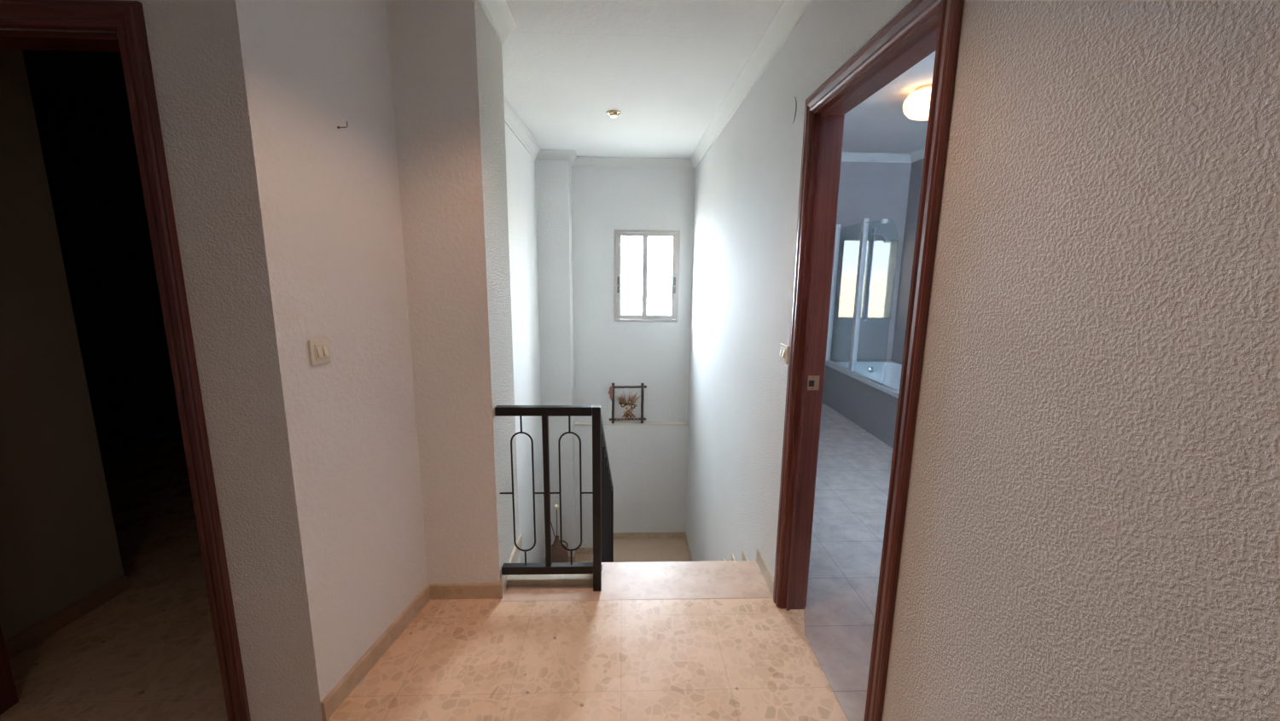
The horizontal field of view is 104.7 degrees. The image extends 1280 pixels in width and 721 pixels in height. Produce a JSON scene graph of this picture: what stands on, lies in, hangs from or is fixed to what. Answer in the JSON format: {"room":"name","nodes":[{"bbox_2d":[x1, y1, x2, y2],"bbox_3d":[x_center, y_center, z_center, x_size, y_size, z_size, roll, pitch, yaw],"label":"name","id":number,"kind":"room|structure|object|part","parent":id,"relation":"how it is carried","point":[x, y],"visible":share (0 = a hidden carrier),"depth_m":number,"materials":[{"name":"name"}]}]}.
{"room":"stair landing","nodes":[
{"label":"stair landing","id":0,"kind":"room"},
{"bbox_2d":[0,49,123,642],"bbox_3d":[-2.474,-0.147,1.787,0.100,3.000,0.641,1,10,3],"label":"wall","id":1,"kind":"structure","parent":0,"point":[59,546],"depth_m":1.98,"materials":[{"name":"beige paint"}]},
{"bbox_2d":[4,575,128,659],"bbox_3d":[-2.432,1.098,2.014,0.014,0.070,0.632,1,10,3],"label":"baseboard","id":2,"kind":"structure","parent":1,"relation":"attached to","point":[19,643],"depth_m":2.08,"materials":[{"name":"brown"}]},
{"bbox_2d":[33,107,163,453],"bbox_3d":[-4.356,-0.361,2.857,0.100,3.000,3.145,0,10,-2],"label":"wall","id":3,"kind":"structure","parent":0,"point":[81,160],"depth_m":4.00,"materials":[{"name":"grey"}]},
{"bbox_2d":[113,129,180,431],"bbox_3d":[-2.860,-0.626,4.411,3.200,3.000,0.100,0,10,-2],"label":"wall","id":4,"kind":"structure","parent":0,"point":[125,142],"depth_m":4.29,"materials":[{"name":"grey paint"}]},
{"bbox_2d":[0,0,428,720],"bbox_3d":[-1.759,-0.136,1.771,1.612,3.000,0.745,0,10,-2],"label":"wall","id":5,"kind":"structure","parent":0,"point":[288,220],"depth_m":1.55,"materials":[{"name":"paint"}]},
{"bbox_2d":[0,0,250,720],"bbox_3d":[-1.760,0.138,1.485,0.939,2.162,0.122,0,10,-2],"label":"door frame","id":6,"kind":"structure","parent":5,"relation":"in","point":[126,18],"depth_m":1.36,"materials":[{"name":"brown wood"}]},
{"bbox_3d":[-1.746,-0.885,1.249,0.939,0.066,0.022,0,10,-2],"label":"head casing","id":7,"kind":"part","parent":6,"relation":"part of","materials":[{"name":"brown wood"}]},
{"bbox_3d":[-1.321,0.149,1.452,0.066,2.162,0.022,0,10,-2],"label":"casing","id":8,"kind":"part","parent":6,"relation":"part of","materials":[{"name":"brown wood"}]},
{"bbox_2d":[308,337,331,366],"bbox_3d":[-1.023,-0.029,1.587,0.019,0.082,0.080,2,10,8],"label":"light switch","id":9,"kind":"object","parent":5,"relation":"attached to","point":[319,349],"visible":1,"depth_m":1.58,"materials":[{"name":"beige plastic"}]},
{"bbox_3d":[-1.022,-0.029,1.587,0.003,0.051,0.051,2,10,8],"label":"frame","id":10,"kind":"part","parent":9,"relation":"part of","materials":[{"name":"beige plastic"}]},
{"bbox_2d":[320,582,500,720],"bbox_3d":[-0.968,1.107,2.044,0.280,0.072,0.775,7,12,32],"label":"baseboard","id":11,"kind":"structure","parent":5,"relation":"attached to","point":[339,694],"depth_m":2.04,"materials":[{"name":"stone"}]},
{"bbox_2d":[478,0,516,44],"bbox_3d":[-1.315,-1.345,1.390,2.224,0.079,0.794,-6,12,-32],"label":"trim","id":12,"kind":"structure","parent":5,"relation":"attached to","point":[497,12],"depth_m":2.11,"materials":[{"name":"white paint"}]},
{"bbox_2d":[22,0,783,158],"bbox_3d":[-1.838,-1.514,1.516,5.025,0.201,7.250,0,10,-2],"label":"ceiling","id":13,"kind":"structure","parent":0,"point":[667,91],"depth_m":2.82,"materials":[{"name":"paint"}]},
{"bbox_2d":[605,110,621,117],"bbox_3d":[-0.186,-1.728,3.478,0.104,0.036,0.104,0,10,-2],"label":"recessed light","id":14,"kind":"object","parent":13,"relation":"in","point":[613,113],"visible":1,"depth_m":3.46,"materials":[{"name":"gold metal"}]},
{"bbox_2d":[0,402,892,720],"bbox_3d":[-0.552,1.214,2.244,7.470,0.200,7.420,0,10,-2],"label":"floor","id":15,"kind":"structure","parent":0,"point":[148,653],"depth_m":2.03,"materials":[{"name":"tile"}]},
{"bbox_2d":[822,360,901,448],"bbox_3d":[2.579,0.403,4.955,0.809,0.498,1.819,0,10,-2],"label":"bathtub","id":16,"kind":"object","parent":15,"relation":"on","point":[867,396],"visible":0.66,"depth_m":5.05,"materials":[{"name":"white ceramic"}]},
{"bbox_2d":[825,218,888,371],"bbox_3d":[2.192,-0.643,5.011,0.062,1.532,1.305,0,10,-2],"label":"screen","id":17,"kind":"object","parent":16,"relation":"on","point":[864,226],"visible":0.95,"depth_m":5.03,"materials":[{"name":"white"}]},
{"bbox_2d":[385,0,520,583],"bbox_3d":[-0.890,1.356,2.561,0.460,6.200,0.435,0,10,-2],"label":"wall","id":18,"kind":"structure","parent":0,"point":[446,55],"depth_m":2.07,"materials":[{"name":"paint"}]},
{"bbox_2d":[499,533,522,599],"bbox_3d":[-0.651,1.028,2.503,0.015,0.072,0.448,0,10,-2],"label":"baseboard","id":19,"kind":"structure","parent":18,"relation":"attached to","point":[503,584],"depth_m":2.49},
{"bbox_2d":[504,122,545,563],"bbox_3d":[-1.047,1.067,4.148,0.120,6.200,3.050,0,10,-2],"label":"wall","id":20,"kind":"structure","parent":0,"point":[520,164],"depth_m":4.26,"materials":[{"name":"paint"}]},
{"bbox_2d":[535,160,575,556],"bbox_3d":[-0.873,0.953,5.353,0.315,6.000,0.350,0,10,-2],"label":"wall","id":21,"kind":"structure","parent":0,"point":[552,177],"depth_m":4.95,"materials":[{"name":"paint"}]},
{"bbox_2d":[573,423,688,547],"bbox_3d":[-0.358,2.274,5.774,1.725,3.260,0.330,0,10,-2],"label":"wall","id":22,"kind":"structure","parent":0,"point":[648,464],"depth_m":5.44,"materials":[{"name":"paint"}]},
{"bbox_2d":[544,547,593,562],"bbox_3d":[-0.710,2.162,5.482,0.660,0.072,0.184,0,10,-2],"label":"baseboard","id":23,"kind":"structure","parent":22,"relation":"attached to","point":[580,550],"depth_m":5.56,"materials":[{"name":"stone"}]},
{"bbox_2d":[574,421,686,425],"bbox_3d":[-0.105,0.685,5.364,1.208,0.018,0.088,0,10,-2],"label":"trim ledge","id":24,"kind":"object","parent":22,"relation":"on","point":[576,423],"visible":1,"depth_m":5.34,"materials":[{"name":"beige stone"}]},
{"bbox_2d":[570,166,695,423],"bbox_3d":[-0.326,-0.783,5.261,1.725,2.940,0.250,0,10,-2],"label":"wall","id":25,"kind":"structure","parent":0,"point":[607,352],"depth_m":5.17,"materials":[{"name":"paint"}]},
{"bbox_2d":[608,383,646,423],"bbox_3d":[-0.134,0.460,5.301,0.407,0.446,0.068,0,10,-2],"label":"flower picture","id":26,"kind":"object","parent":25,"relation":"attached to","point":[623,403],"visible":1,"depth_m":5.29,"materials":[{"name":"red plant"}]},
{"bbox_2d":[614,229,680,321],"bbox_3d":[0.067,-0.874,5.151,0.671,0.939,0.082,0,10,-2],"label":"window","id":27,"kind":"structure","parent":25,"relation":"in","point":[618,233],"depth_m":5.12,"materials":[{"name":"silver metal"}]},
{"bbox_3d":[-0.082,-0.874,5.142,0.324,0.885,0.018,0,10,-2],"label":"sash","id":28,"kind":"part","parent":27,"relation":"part of","materials":[{"name":"white glass"}]},
{"bbox_3d":[0.202,-0.870,5.133,0.355,0.885,0.018,0,10,-2],"label":"sash","id":29,"kind":"part","parent":27,"relation":"part of","materials":[{"name":"white glass"}]},
{"bbox_2d":[830,161,911,360],"bbox_3d":[1.846,-0.889,5.722,2.540,3.150,0.200,0,10,-2],"label":"wall","id":30,"kind":"structure","parent":0,"point":[875,191],"depth_m":5.52,"materials":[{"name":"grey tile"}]},
{"bbox_2d":[837,227,899,322],"bbox_3d":[2.602,-0.957,5.583,0.636,1.050,0.201,0,10,-2],"label":"window","id":31,"kind":"structure","parent":30,"relation":"in","point":[885,257],"depth_m":5.64,"materials":[{"name":"white glass"}]},
{"bbox_3d":[2.441,-0.924,5.641,0.298,0.871,0.005,0,10,-2],"label":"pane","id":32,"kind":"part","parent":31,"relation":"part of","materials":[{"name":"clear glass"}]},
{"bbox_3d":[2.664,-0.954,5.569,0.220,1.050,0.097,4,11,18],"label":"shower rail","id":33,"kind":"part","parent":31,"relation":"part of","materials":[{"name":"glass"}]},
{"bbox_3d":[2.647,-1.369,5.478,0.191,0.076,0.032,2,10,10],"label":"shower arm","id":34,"kind":"part","parent":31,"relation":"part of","materials":[{"name":"silver metal"}]},
{"bbox_3d":[2.770,-0.923,5.654,0.274,0.871,0.005,0,10,-2],"label":"pane","id":35,"kind":"part","parent":31,"relation":"part of","materials":[{"name":"clear glass"}]},
{"bbox_2d":[842,51,935,153],"bbox_3d":[1.979,-1.889,2.891,2.490,0.170,5.420,0,10,-2],"label":"ceiling","id":36,"kind":"structure","parent":0,"point":[879,124],"depth_m":4.23,"materials":[{"name":"paint"}]},
{"bbox_2d":[841,147,925,162],"bbox_3d":[1.904,-1.758,2.861,2.340,0.079,5.120,0,10,-2],"label":"trim","id":37,"kind":"structure","parent":36,"relation":"attached to","point":[919,154],"depth_m":5.37,"materials":[{"name":"white paint"}]},
{"bbox_2d":[902,83,931,121],"bbox_3d":[2.013,-1.803,3.467,0.300,0.203,0.300,0,10,-2],"label":"ceiling lamp","id":38,"kind":"object","parent":36,"relation":"attached to","point":[916,107],"visible":0.56,"depth_m":3.40,"materials":[{"name":"white glass"}]},
{"bbox_3d":[2.013,-1.891,3.451,0.170,0.024,0.170,0,10,-2],"label":"ceiling plate","id":39,"kind":"part","parent":38,"relation":"part of","materials":[{"name":"gold metal"}]},
{"bbox_2d":[890,158,924,364],"bbox_3d":[3.136,-0.400,3.100,0.150,3.150,5.220,0,10,-2],"label":"wall","id":40,"kind":"structure","parent":0,"point":[916,169],"depth_m":5.50,"materials":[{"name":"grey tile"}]},
{"bbox_2d":[685,0,1279,720],"bbox_3d":[0.688,1.342,2.312,0.105,6.350,7.420,0,10,-2],"label":"wall","id":41,"kind":"structure","parent":0,"point":[1091,527],"depth_m":0.80,"materials":[{"name":"paint"}]},
{"bbox_2d":[613,532,692,561],"bbox_3d":[0.083,2.051,5.115,0.897,0.072,0.922,0,10,-2],"label":"baseboard","id":42,"kind":"structure","parent":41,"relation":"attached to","point":[616,535],"depth_m":5.55,"materials":[{"name":"stone"}]},
{"bbox_2d":[503,0,814,168],"bbox_3d":[-0.103,-1.354,1.530,1.555,0.079,6.900,0,10,-2],"label":"trim","id":43,"kind":"structure","parent":41,"relation":"attached to","point":[789,13],"depth_m":3.42,"materials":[{"name":"white paint"}]},
{"bbox_2d":[756,547,773,597],"bbox_3d":[0.626,1.049,2.453,0.015,0.075,0.306,0,10,-2],"label":"baseboard","id":44,"kind":"structure","parent":41,"relation":"attached to","point":[760,561],"depth_m":2.44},
{"bbox_2d":[779,343,789,364],"bbox_3d":[0.636,-0.032,2.196,0.019,0.080,0.100,0,10,-2],"label":"light switch","id":45,"kind":"object","parent":41,"relation":"attached to","point":[784,349],"visible":1,"depth_m":2.17,"materials":[{"name":"beige plastic"}]},
{"bbox_3d":[0.635,-0.032,2.196,0.002,0.050,0.064,0,10,-2],"label":"frame","id":46,"kind":"part","parent":45,"relation":"part of","materials":[{"name":"beige plastic"}]},
{"bbox_2d":[785,96,797,128],"bbox_3d":[0.651,-1.068,2.128,0.005,0.124,0.127,0,10,-2],"label":"junction box cover","id":47,"kind":"object","parent":41,"relation":"attached to","point":[791,112],"visible":1,"depth_m":2.12,"materials":[{"name":"paint"}]},
{"bbox_2d":[773,0,964,720],"bbox_3d":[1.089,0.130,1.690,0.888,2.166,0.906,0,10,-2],"label":"door frame","id":48,"kind":"structure","parent":41,"relation":"in","point":[922,28],"depth_m":1.60,"materials":[{"name":"brown wood"}]},
{"bbox_3d":[0.642,0.053,2.087,0.022,2.166,0.066,0,10,-2],"label":"casing","id":49,"kind":"part","parent":48,"relation":"part of","materials":[{"name":"brown wood"}]},
{"bbox_3d":[0.719,0.093,2.050,0.048,0.062,0.002,0,10,-2],"label":"strike plate","id":50,"kind":"part","parent":48,"relation":"part of","materials":[{"name":"gold metal"}]},
{"bbox_3d":[0.761,0.053,2.091,0.022,2.166,0.066,0,10,-2],"label":"casing","id":51,"kind":"part","parent":48,"relation":"part of","materials":[{"name":"brown wood"}]},
{"bbox_3d":[0.668,-0.905,1.487,0.022,0.066,0.906,0,10,-2],"label":"head casing","id":52,"kind":"part","parent":48,"relation":"part of","materials":[{"name":"brown wood"}]},
{"bbox_3d":[0.671,0.203,1.261,0.022,2.166,0.066,0,10,-2],"label":"casing","id":53,"kind":"part","parent":48,"relation":"part of","materials":[{"name":"brown wood"}]},
{"bbox_3d":[-0.226,2.850,2.772,1.675,3.200,0.110,0,10,-2],"label":"wall","id":54,"kind":"structure","parent":0,"visible":0},
{"bbox_2d":[506,574,593,586],"bbox_3d":[-0.442,1.160,2.462,0.426,0.231,0.120,0,10,-2],"label":"kerb","id":55,"kind":"object","parent":54,"relation":"on","point":[532,579],"visible":0.08,"depth_m":2.39,"materials":[{"name":"beige stone"}]},
{"bbox_3d":[-0.295,4.210,4.516,1.675,0.100,3.000,0,10,-2],"label":"floor","id":56,"kind":"structure","parent":0,"visible":0},
{"bbox_2d":[575,538,748,562],"bbox_3d":[-0.216,2.303,4.203,1.553,2.817,2.776,0,10,-2],"label":"staircase","id":57,"kind":"structure","parent":56,"relation":"on","point":[643,549],"depth_m":5.34,"materials":[{"name":"stone"}]},
{"bbox_2d":[494,405,613,591],"bbox_3d":[-0.444,1.189,3.398,0.485,2.368,2.050,0,10,-2],"label":"stair railing","id":58,"kind":"object","parent":57,"relation":"on","point":[602,487],"visible":0.99,"depth_m":2.29,"materials":[{"name":"black metal"}]},
{"bbox_3d":[-0.531,0.282,2.207,0.008,0.084,0.008,0,10,-2],"label":"stem","id":59,"kind":"part","parent":58,"relation":"part of","materials":[{"name":"black metal"}]},
{"bbox_3d":[-0.538,0.929,2.325,0.008,0.076,0.008,0,10,-2],"label":"stem","id":60,"kind":"part","parent":58,"relation":"part of","materials":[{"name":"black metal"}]},
{"bbox_3d":[-0.427,0.223,2.200,0.424,0.040,0.038,0,10,-2],"label":"rail","id":61,"kind":"part","parent":58,"relation":"part of","materials":[{"name":"black metal"}]},
{"bbox_3d":[-0.435,0.984,2.338,0.424,0.039,0.038,0,10,-2],"label":"rail","id":62,"kind":"part","parent":58,"relation":"part of","materials":[{"name":"black metal"}]},
{"bbox_3d":[-0.316,0.283,2.215,0.008,0.084,0.008,0,10,-2],"label":"stem","id":63,"kind":"part","parent":58,"relation":"part of","materials":[{"name":"black metal"}]},
{"bbox_3d":[-0.323,0.930,2.332,0.008,0.076,0.008,0,10,-2],"label":"stem","id":64,"kind":"part","parent":58,"relation":"part of","materials":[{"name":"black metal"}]},
{"bbox_3d":[-0.199,0.649,2.286,0.038,0.904,0.038,0,10,-2],"label":"post","id":65,"kind":"part","parent":58,"relation":"part of","materials":[{"name":"black metal"}]},
{"bbox_3d":[-0.227,0.702,3.337,0.036,1.335,2.013,0,10,-1],"label":"sloping hand rail","id":66,"kind":"part","parent":58,"relation":"part of","materials":[{"name":"black metal"}]},
{"bbox_3d":[-0.263,1.652,4.511,0.038,1.065,0.040,0,10,-2],"label":"landing post","id":67,"kind":"part","parent":58,"relation":"part of","materials":[{"name":"black metal"}]},
{"bbox_2d":[551,535,568,562],"bbox_3d":[-0.849,2.029,5.077,0.222,0.475,0.220,0,10,-2],"label":"jug","id":68,"kind":"object","parent":57,"relation":"on","point":[559,554],"visible":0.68,"depth_m":5.00,"materials":[{"name":"brown ceramic"}]},
{"bbox_2d":[553,504,558,537],"bbox_3d":[-0.842,1.656,5.009,0.055,0.422,0.053,0,10,-2],"label":"dried flower","id":69,"kind":"object","parent":68,"relation":"in","point":[556,506],"visible":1,"depth_m":4.98,"materials":[{"name":"brown plant"}]},
{"bbox_3d":[-0.844,1.682,5.014,0.012,0.370,0.009,0,10,-2],"label":"stem","id":70,"kind":"part","parent":69,"relation":"part of","materials":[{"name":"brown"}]},
{"bbox_3d":[0.612,1.178,2.767,0.012,0.075,0.294,0,10,-2],"label":"step skirting","id":71,"kind":"part","parent":57,"relation":"part of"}
]}

